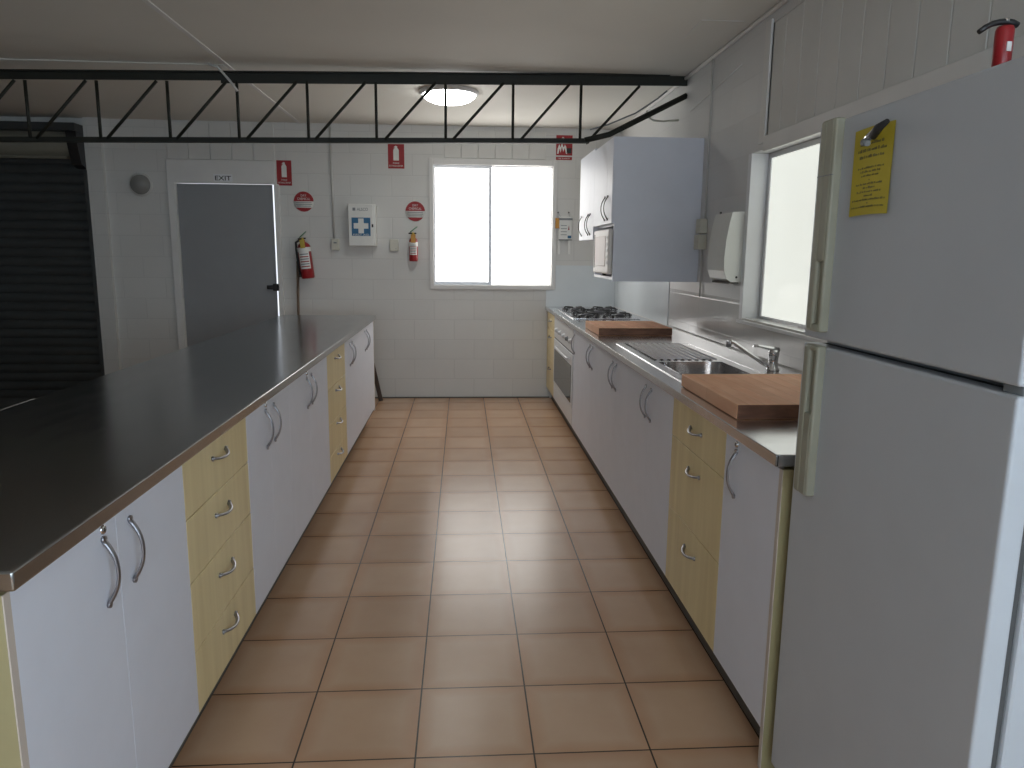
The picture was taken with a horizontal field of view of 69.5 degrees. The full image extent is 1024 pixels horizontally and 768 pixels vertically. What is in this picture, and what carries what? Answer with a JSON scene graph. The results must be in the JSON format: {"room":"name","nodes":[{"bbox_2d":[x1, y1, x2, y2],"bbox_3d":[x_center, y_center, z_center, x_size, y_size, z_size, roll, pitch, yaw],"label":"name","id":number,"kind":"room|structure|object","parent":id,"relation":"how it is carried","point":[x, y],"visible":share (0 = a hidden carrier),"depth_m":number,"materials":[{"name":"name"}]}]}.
{"room":"communal kitchen","nodes":[
{"label":"communal kitchen","id":0,"kind":"room"},
{"bbox_2d":[0,116,619,397],"bbox_3d":[-3.261,-1.174,7.198,8.870,2.670,0.170,0,10,-4],"label":"wall","id":1,"kind":"structure","parent":0,"point":[428,342],"depth_m":7.22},
{"bbox_2d":[0,121,104,397],"bbox_3d":[-5.549,-1.123,6.979,3.115,2.600,0.300,0,10,-4],"label":"roller shutter","id":2,"kind":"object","parent":1,"relation":"in","point":[51,338],"depth_m":7.11,"materials":[{"name":"black metal"}]},
{"bbox_2d":[129,173,152,195],"bbox_3d":[-3.523,-1.888,6.968,0.220,0.220,0.098,0,10,-4],"label":"light","id":3,"kind":"object","parent":1,"relation":"attached to","point":[140,184],"visible":1,"depth_m":6.96,"materials":[{"name":"paint"}]},
{"bbox_2d":[142,0,300,122],"bbox_3d":[-1.681,-1.571,1.854,0.030,0.008,10.500,0,10,-4],"label":"trim","id":4,"kind":"structure","parent":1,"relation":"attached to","point":[149,3],"depth_m":4.41,"materials":[{"name":"paint"}]},
{"bbox_2d":[166,159,284,349],"bbox_3d":[-2.770,-0.999,7.262,1.038,2.312,0.130,0,10,-4],"label":"door","id":5,"kind":"structure","parent":1,"relation":"in","point":[228,253],"depth_m":7.17,"materials":[{"name":"paint"}]},
{"bbox_2d":[213,174,232,181],"bbox_3d":[-2.752,-1.963,7.023,0.175,0.070,0.005,0,10,-4],"label":"exit sign","id":6,"kind":"object","parent":5,"relation":"attached to","point":[217,177],"visible":1,"depth_m":7.02,"materials":[{"name":"white paint"}]},
{"bbox_2d":[276,160,291,185],"bbox_3d":[-2.187,-2.026,7.080,0.140,0.234,0.004,0,10,-4],"label":"fire sign","id":7,"kind":"object","parent":1,"relation":"attached to","point":[284,172],"visible":1,"depth_m":7.08,"materials":[{"name":"red plastic"}]},
{"bbox_2d":[293,191,313,211],"bbox_3d":[-2.015,-1.766,7.138,0.196,0.196,0.005,0,10,-4],"label":"round sign","id":8,"kind":"object","parent":1,"relation":"attached to","point":[303,201],"visible":1,"depth_m":7.14,"materials":[{"name":"red plastic"}]},
{"bbox_2d":[295,231,314,278],"bbox_3d":[-2.006,-1.248,7.141,0.166,0.456,0.148,7,12,30],"label":"fire extinguisher","id":9,"kind":"object","parent":1,"relation":"attached to","point":[303,251],"visible":1,"depth_m":7.10,"materials":[{"name":"red metal"}]},
{"bbox_2d":[329,125,335,238],"bbox_3d":[-1.734,-1.950,7.112,0.030,1.080,0.019,0,10,-4],"label":"conduit","id":10,"kind":"object","parent":1,"relation":"attached to","point":[330,146],"visible":0.79,"depth_m":7.11,"materials":[{"name":"paint"}]},
{"bbox_2d":[332,239,339,249],"bbox_3d":[-1.723,-1.364,7.205,0.070,0.108,0.050,0,10,-4],"label":"switch box","id":11,"kind":"object","parent":1,"relation":"attached to","point":[335,242],"visible":1,"depth_m":7.19,"materials":[{"name":"beige plastic"}]},
{"bbox_2d":[348,204,376,245],"bbox_3d":[-1.447,-1.539,7.152,0.260,0.396,0.128,0,10,-4],"label":"box","id":12,"kind":"object","parent":1,"relation":"attached to","point":[362,218],"visible":1,"depth_m":7.09,"materials":[{"name":"white plastic"}]},
{"bbox_2d":[390,239,398,250],"bbox_3d":[-1.159,-1.365,7.251,0.083,0.112,0.032,0,10,-4],"label":"wall plate","id":13,"kind":"object","parent":1,"relation":"attached to","point":[394,246],"visible":1,"depth_m":7.24,"materials":[{"name":"beige plastic"}]},
{"bbox_2d":[388,144,403,168],"bbox_3d":[-1.119,-2.199,7.121,0.156,0.228,0.004,0,10,-4],"label":"fire sign","id":14,"kind":"object","parent":1,"relation":"attached to","point":[395,151],"visible":1,"depth_m":7.12,"materials":[{"name":"red plastic"}]},
{"bbox_2d":[409,227,417,260],"bbox_3d":[-0.965,-1.371,7.219,0.089,0.336,0.120,0,10,-4],"label":"fire extinguisher","id":15,"kind":"object","parent":1,"relation":"attached to","point":[413,243],"visible":1,"depth_m":7.18,"materials":[{"name":"red metal"}]},
{"bbox_2d":[405,201,424,221],"bbox_3d":[-0.948,-1.690,7.222,0.196,0.196,0.005,0,10,-4],"label":"round sign","id":16,"kind":"object","parent":1,"relation":"attached to","point":[414,211],"visible":1,"depth_m":7.22,"materials":[{"name":"red plastic"}]},
{"bbox_2d":[375,396,548,397],"bbox_3d":[-0.902,0.137,7.548,2.580,0.012,0.009,0,10,-4],"label":"baseboard","id":17,"kind":"structure","parent":1,"relation":"attached to","point":[516,396],"depth_m":7.58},
{"bbox_2d":[429,158,557,289],"bbox_3d":[-0.188,-1.574,7.315,1.253,1.260,0.082,0,10,-4],"label":"window","id":18,"kind":"structure","parent":1,"relation":"in","point":[492,221],"depth_m":7.32,"materials":[{"name":"glass"}]},
{"bbox_2d":[556,157,571,159],"bbox_3d":[0.509,-2.210,7.227,0.158,0.030,0.004,0,10,-4],"label":"fire sign","id":19,"kind":"object","parent":1,"relation":"attached to","point":[557,158],"visible":1,"depth_m":7.23,"materials":[{"name":"plastic"}]},
{"bbox_2d":[555,212,572,253],"bbox_3d":[0.511,-1.501,7.336,0.173,0.416,0.036,0,10,-4],"label":"blanket","id":20,"kind":"object","parent":1,"relation":"attached to","point":[564,224],"visible":1,"depth_m":7.32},
{"bbox_2d":[558,218,572,239],"bbox_3d":[0.530,-1.535,7.314,0.137,0.215,0.003,0,10,-4],"label":"print","id":21,"kind":"object","parent":20,"relation":"attached to","point":[564,224],"depth_m":7.32},
{"bbox_2d":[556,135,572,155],"bbox_3d":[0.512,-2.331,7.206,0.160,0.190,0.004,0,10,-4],"label":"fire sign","id":22,"kind":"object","parent":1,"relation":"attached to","point":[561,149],"visible":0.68,"depth_m":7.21,"materials":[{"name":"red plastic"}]},
{"bbox_2d":[546,265,614,306],"bbox_3d":[0.694,-0.974,7.458,0.703,0.442,0.007,0,10,-4],"label":"backsplash","id":23,"kind":"structure","parent":1,"relation":"attached to","point":[575,286],"depth_m":7.46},
{"bbox_2d":[0,0,780,128],"bbox_3d":[-2.813,-1.620,1.771,9.050,0.100,10.740,0,10,-4],"label":"ceiling","id":24,"kind":"structure","parent":0,"point":[502,36],"depth_m":4.44,"materials":[{"name":"white paint"}]},
{"bbox_2d":[0,58,227,68],"bbox_3d":[-4.657,-2.104,4.717,5.520,0.008,0.100,0,10,-4],"label":"trim","id":25,"kind":"structure","parent":24,"relation":"attached to","point":[19,61],"depth_m":4.84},
{"bbox_2d":[0,69,687,143],"bbox_3d":[-3.216,-1.818,4.813,8.869,0.594,0.060,0,10,-4],"label":"roof truss","id":26,"kind":"object","parent":24,"relation":"attached to","point":[294,78],"visible":0.94,"depth_m":4.93,"materials":[{"name":"metal"}]},
{"bbox_2d":[208,63,238,91],"bbox_3d":[-1.890,-2.007,4.823,0.182,0.170,0.033,-2,10,-14],"label":"cable","id":27,"kind":"object","parent":26,"relation":"hanging from","point":[209,64],"visible":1,"depth_m":4.81,"materials":[{"name":"paint"}]},
{"bbox_2d":[590,90,666,129],"bbox_3d":[0.816,-1.920,5.180,0.533,0.250,0.013,3,10,15],"label":"cable","id":28,"kind":"object","parent":26,"relation":"hanging from","point":[666,90],"visible":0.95,"depth_m":5.17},
{"bbox_2d":[419,85,478,105],"bbox_3d":[-0.478,-2.175,5.593,0.452,0.098,0.452,0,10,-4],"label":"ceiling lamp","id":29,"kind":"object","parent":24,"relation":"attached to","point":[456,94],"visible":0.82,"depth_m":5.46,"materials":[{"name":"white paint"}]},
{"bbox_2d":[422,90,474,105],"bbox_3d":[-0.478,-2.158,5.596,0.400,0.063,0.400,0,10,-4],"label":"diffuser","id":30,"kind":"object","parent":29,"relation":"attached to","point":[454,97],"depth_m":5.49,"materials":[{"name":"white plastic"}]},
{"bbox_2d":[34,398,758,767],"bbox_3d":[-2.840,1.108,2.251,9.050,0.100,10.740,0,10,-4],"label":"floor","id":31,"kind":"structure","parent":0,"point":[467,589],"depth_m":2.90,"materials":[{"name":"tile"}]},
{"bbox_2d":[0,398,33,409],"bbox_3d":[-2.334,0.645,1.914,1.376,0.939,1.512,0,10,-4],"label":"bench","id":32,"kind":"object","parent":31,"relation":"on","point":[5,403],"visible":0.13,"depth_m":2.56,"materials":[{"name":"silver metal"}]},
{"bbox_2d":[0,465,198,767],"bbox_3d":[-1.192,0.723,1.657,0.711,0.897,0.788,0,10,-4],"label":"base cabinet","id":33,"kind":"object","parent":31,"relation":"on","point":[98,662],"visible":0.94,"depth_m":1.57,"materials":[{"name":"white laminate"}]},
{"bbox_2d":[174,418,255,760],"bbox_3d":[-1.239,0.603,2.335,0.708,0.897,0.592,0,10,-4],"label":"base cabinet","id":34,"kind":"object","parent":31,"relation":"on","point":[215,479],"visible":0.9,"depth_m":2.28,"materials":[{"name":"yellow wood"}]},
{"bbox_2d":[236,386,294,652],"bbox_3d":[-1.278,0.496,2.940,0.711,0.897,0.638,0,10,-4],"label":"base cabinet","id":35,"kind":"object","parent":31,"relation":"on","point":[268,426],"visible":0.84,"depth_m":2.90,"materials":[{"name":"white laminate"}]},
{"bbox_2d":[296,261,299,314],"bbox_3d":[-2.082,-0.514,7.265,0.230,1.371,0.158,0,10,-4],"label":"broom","id":36,"kind":"object","parent":31,"relation":"on","point":[297,272],"visible":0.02,"depth_m":7.23,"materials":[{"name":"black plastic"}]},
{"bbox_2d":[279,356,330,576],"bbox_3d":[-1.328,0.361,3.703,0.711,0.897,0.915,0,10,-4],"label":"base cabinet","id":37,"kind":"object","parent":31,"relation":"on","point":[308,394],"visible":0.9,"depth_m":3.63,"materials":[{"name":"white laminate"}]},
{"bbox_2d":[318,344,347,507],"bbox_3d":[-1.380,0.227,4.459,0.708,0.897,0.625,0,10,-4],"label":"base cabinet","id":38,"kind":"object","parent":31,"relation":"on","point":[336,382],"visible":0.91,"depth_m":4.44,"materials":[{"name":"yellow wood"}]},
{"bbox_2d":[336,335,358,476],"bbox_3d":[-1.417,0.126,5.032,0.711,0.897,0.540,0,10,-4],"label":"base cabinet","id":39,"kind":"object","parent":31,"relation":"on","point":[350,346],"visible":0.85,"depth_m":5.01,"materials":[{"name":"white laminate"}]},
{"bbox_2d":[349,322,374,453],"bbox_3d":[-1.467,-0.008,5.787,0.711,0.897,0.998,0,10,-4],"label":"base cabinet","id":40,"kind":"object","parent":31,"relation":"on","point":[365,337],"visible":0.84,"depth_m":5.72,"materials":[{"name":"white laminate"}]},
{"bbox_2d":[0,315,375,591],"bbox_3d":[-1.371,-0.119,3.695,0.777,0.035,5.117,0,10,-4],"label":"benchtop","id":41,"kind":"object","parent":40,"relation":"on","point":[72,458],"visible":1,"depth_m":2.22,"materials":[{"name":"silver metal"}]},
{"bbox_2d":[374,363,382,400],"bbox_3d":[-1.394,-0.221,7.343,0.234,0.786,0.037,5,11,22],"label":"stick","id":42,"kind":"object","parent":31,"relation":"on","point":[377,385],"visible":0.46,"depth_m":7.35,"materials":[{"name":"black"}]},
{"bbox_2d":[546,312,558,408],"bbox_3d":[0.702,-0.246,7.264,0.710,0.897,0.620,0,10,-4],"label":"base cabinet","id":43,"kind":"object","parent":31,"relation":"on","point":[550,318],"visible":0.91,"depth_m":7.22,"materials":[{"name":"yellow wood"}]},
{"bbox_2d":[553,317,578,441],"bbox_3d":[0.752,-0.089,6.367,0.714,0.900,1.201,0,10,-4],"label":"oven","id":44,"kind":"object","parent":31,"relation":"on","point":[563,333],"visible":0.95,"depth_m":6.22,"materials":[{"name":"metal"}]},
{"bbox_2d":[571,330,586,454],"bbox_3d":[0.812,0.052,5.576,0.713,0.897,0.405,0,10,-4],"label":"base cabinet","id":45,"kind":"object","parent":31,"relation":"on","point":[577,361],"visible":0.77,"depth_m":5.52,"materials":[{"name":"white laminate"}]},
{"bbox_2d":[580,336,606,486],"bbox_3d":[0.851,0.153,5.004,0.713,0.897,0.760,0,10,-4],"label":"base cabinet","id":46,"kind":"object","parent":31,"relation":"on","point":[591,352],"visible":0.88,"depth_m":4.92,"materials":[{"name":"white laminate"}]},
{"bbox_2d":[599,349,633,530],"bbox_3d":[0.900,0.284,4.264,0.713,0.897,0.745,0,10,-4],"label":"base cabinet","id":47,"kind":"object","parent":31,"relation":"on","point":[615,374],"visible":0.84,"depth_m":4.17,"materials":[{"name":"white laminate"}]},
{"bbox_2d":[624,367,676,600],"bbox_3d":[0.951,0.420,3.496,0.713,0.897,0.820,0,10,-4],"label":"base cabinet","id":48,"kind":"object","parent":31,"relation":"on","point":[650,408],"visible":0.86,"depth_m":3.40,"materials":[{"name":"white laminate"}]},
{"bbox_2d":[665,398,727,682],"bbox_3d":[0.999,0.544,2.793,0.710,0.897,0.610,0,10,-4],"label":"base cabinet","id":49,"kind":"object","parent":31,"relation":"on","point":[698,450],"visible":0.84,"depth_m":2.72,"materials":[{"name":"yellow wood"}]},
{"bbox_2d":[713,434,793,767],"bbox_3d":[1.031,0.635,2.283,0.713,0.897,0.428,0,10,-4],"label":"base cabinet","id":50,"kind":"object","parent":31,"relation":"on","point":[757,493],"visible":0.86,"depth_m":2.18,"materials":[{"name":"white laminate"}]},
{"bbox_2d":[545,306,801,466],"bbox_3d":[0.872,-0.285,4.738,0.707,0.038,5.608,0,10,-4],"label":"benchtop","id":51,"kind":"object","parent":50,"relation":"on","point":[774,440],"visible":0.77,"depth_m":3.12,"materials":[{"name":"silver metal"}]},
{"bbox_2d":[557,306,639,318],"bbox_3d":[0.742,-0.646,6.580,0.555,0.042,1.090,0,10,-4],"label":"gas hob","id":52,"kind":"object","parent":51,"relation":"on","point":[609,312],"visible":1,"depth_m":6.33,"materials":[{"name":"silver metal"}]},
{"bbox_2d":[585,321,671,335],"bbox_3d":[0.791,-0.387,5.082,0.489,0.049,0.531,0,10,-4],"label":"chopping board","id":53,"kind":"object","parent":51,"relation":"on","point":[623,328],"visible":1,"depth_m":4.84,"materials":[{"name":"brown wood"}]},
{"bbox_2d":[616,343,763,381],"bbox_3d":[0.881,-0.045,3.750,0.437,0.170,1.364,0,10,-4],"label":"sink","id":54,"kind":"object","parent":51,"relation":"in","point":[674,368],"visible":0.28,"depth_m":3.71,"materials":[{"name":"silver metal"}]},
{"bbox_2d":[681,374,801,418],"bbox_3d":[0.949,0.036,2.688,0.492,0.049,0.614,0,10,-4],"label":"chopping board","id":55,"kind":"object","parent":51,"relation":"on","point":[741,396],"visible":0.67,"depth_m":2.61,"materials":[{"name":"brown wood"}]},
{"bbox_2d":[726,340,779,370],"bbox_3d":[1.113,-0.133,3.404,0.254,0.139,0.060,0,10,-4],"label":"mixer tap","id":56,"kind":"object","parent":51,"relation":"on","point":[772,365],"visible":1,"depth_m":3.40,"materials":[{"name":"silver metal"}]},
{"bbox_2d":[771,56,1023,767],"bbox_3d":[1.076,0.309,1.595,0.680,1.777,0.737,0,10,-4],"label":"fridge","id":57,"kind":"object","parent":31,"relation":"on","point":[902,643],"visible":1,"depth_m":1.40,"materials":[{"name":"metal"}]},
{"bbox_2d":[849,120,895,216],"bbox_3d":[0.757,-0.450,1.557,0.005,0.184,0.156,0,10,-4],"label":"card","id":58,"kind":"object","parent":57,"relation":"attached to","point":[872,164],"visible":0.97,"depth_m":1.55,"materials":[{"name":"yellow paper"}]},
{"bbox_2d":[851,138,886,209],"bbox_3d":[0.756,-0.443,1.557,0.003,0.138,0.129,0,10,-4],"label":"print","id":59,"kind":"object","parent":58,"relation":"attached to","point":[869,175],"depth_m":1.56},
{"bbox_2d":[860,119,889,145],"bbox_3d":[0.747,-0.515,1.518,0.025,0.044,0.095,0,10,-4],"label":"clip","id":60,"kind":"object","parent":57,"relation":"attached to","point":[877,129],"visible":1,"depth_m":1.51,"materials":[{"name":"silver metal"}]},
{"bbox_2d":[977,17,1019,66],"bbox_3d":[0.805,-0.566,1.226,0.070,0.082,0.029,0,10,-4],"label":"canister","id":61,"kind":"object","parent":57,"relation":"on","point":[1003,43],"visible":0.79,"depth_m":1.22,"materials":[{"name":"metal"}]},
{"bbox_2d":[620,0,1023,371],"bbox_3d":[1.443,-0.263,2.293,0.132,2.670,10.740,0,10,-4],"label":"wall","id":62,"kind":"structure","parent":0,"point":[807,59],"depth_m":3.54,"materials":[{"name":"paint"}]},
{"bbox_2d":[578,148,598,240],"bbox_3d":[0.852,-1.438,5.710,0.614,0.644,0.659,0,10,-4],"label":"upper cabinet","id":63,"kind":"object","parent":62,"relation":"attached to","point":[586,230],"visible":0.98,"depth_m":5.65,"materials":[{"name":"white laminate"}]},
{"bbox_2d":[614,281,669,324],"bbox_3d":[1.108,-0.799,6.498,0.007,0.420,1.994,0,10,-4],"label":"backsplash","id":64,"kind":"structure","parent":62,"relation":"attached to","point":[650,300],"depth_m":6.21,"materials":[{"name":"silver metal"}]},
{"bbox_2d":[593,136,704,281],"bbox_3d":[0.893,-1.175,5.082,0.614,0.908,0.670,0,10,-4],"label":"upper cabinet","id":65,"kind":"object","parent":62,"relation":"attached to","point":[648,190],"visible":0.99,"depth_m":4.76,"materials":[{"name":"white laminate"}]},
{"bbox_2d":[593,229,612,274],"bbox_3d":[0.820,-0.902,5.088,0.431,0.310,0.545,0,10,-4],"label":"microwave","id":66,"kind":"object","parent":65,"relation":"in","point":[603,239],"visible":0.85,"depth_m":4.95,"materials":[{"name":"paint"}]},
{"bbox_2d":[646,110,678,121],"bbox_3d":[1.057,-1.881,5.187,0.237,0.079,0.014,0,10,-4],"label":"pipe","id":67,"kind":"object","parent":62,"relation":"attached to","point":[650,118],"visible":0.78,"depth_m":5.19,"materials":[{"name":"beige plastic"}]},
{"bbox_2d":[694,219,707,249],"bbox_3d":[1.200,-0.952,4.692,0.057,0.190,0.085,0,10,-4],"label":"outlet box","id":68,"kind":"object","parent":62,"relation":"attached to","point":[700,241],"visible":1,"depth_m":4.66,"materials":[{"name":"beige plastic"}]},
{"bbox_2d":[699,250,702,296],"bbox_3d":[1.214,-0.712,4.743,0.010,0.300,0.010,4,11,18],"label":"conduit","id":69,"kind":"object","parent":62,"relation":"attached to","point":[701,250],"visible":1,"depth_m":4.74,"materials":[{"name":"paint"}]},
{"bbox_2d":[704,59,713,218],"bbox_3d":[1.227,-1.524,4.592,0.010,0.970,0.026,0,10,-4],"label":"conduit","id":70,"kind":"object","parent":62,"relation":"attached to","point":[713,59],"visible":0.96,"depth_m":4.59,"materials":[{"name":"paint"}]},
{"bbox_2d":[630,0,788,120],"bbox_3d":[1.390,-1.564,2.059,0.024,0.024,10.500,0,10,-4],"label":"trim","id":71,"kind":"structure","parent":62,"relation":"attached to","point":[781,3],"depth_m":4.26,"materials":[{"name":"paint"}]},
{"bbox_2d":[683,20,744,38],"bbox_3d":[1.092,-1.925,4.011,0.230,0.005,0.340,0,10,-4],"label":"trim","id":72,"kind":"structure","parent":62,"relation":"attached to","point":[701,20],"depth_m":3.85,"materials":[{"name":"paint"}]},
{"bbox_2d":[690,64,742,111],"bbox_3d":[1.234,-1.800,4.516,0.006,0.085,0.930,0,10,-4],"label":"conduit","id":73,"kind":"object","parent":62,"relation":"attached to","point":[741,64],"visible":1,"depth_m":4.40,"materials":[{"name":"paint"}]},
{"bbox_2d":[707,212,744,283],"bbox_3d":[1.210,-0.775,4.185,0.102,0.401,0.283,0,10,-4],"label":"dispenser","id":74,"kind":"object","parent":62,"relation":"attached to","point":[725,252],"visible":1,"depth_m":4.07,"materials":[{"name":"plastic"}]},
{"bbox_2d":[736,138,826,342],"bbox_3d":[1.374,-0.652,3.270,0.129,0.904,1.605,0,10,-4],"label":"window","id":75,"kind":"structure","parent":62,"relation":"in","point":[782,184],"depth_m":3.80,"materials":[{"name":"white glass"}]},
{"bbox_2d":[763,35,1023,151],"bbox_3d":[1.512,-0.625,0.381,0.026,0.077,6.860,0,10,-4],"label":"trim","id":76,"kind":"structure","parent":62,"relation":"attached to","point":[979,61],"depth_m":2.61,"materials":[{"name":"paint"}]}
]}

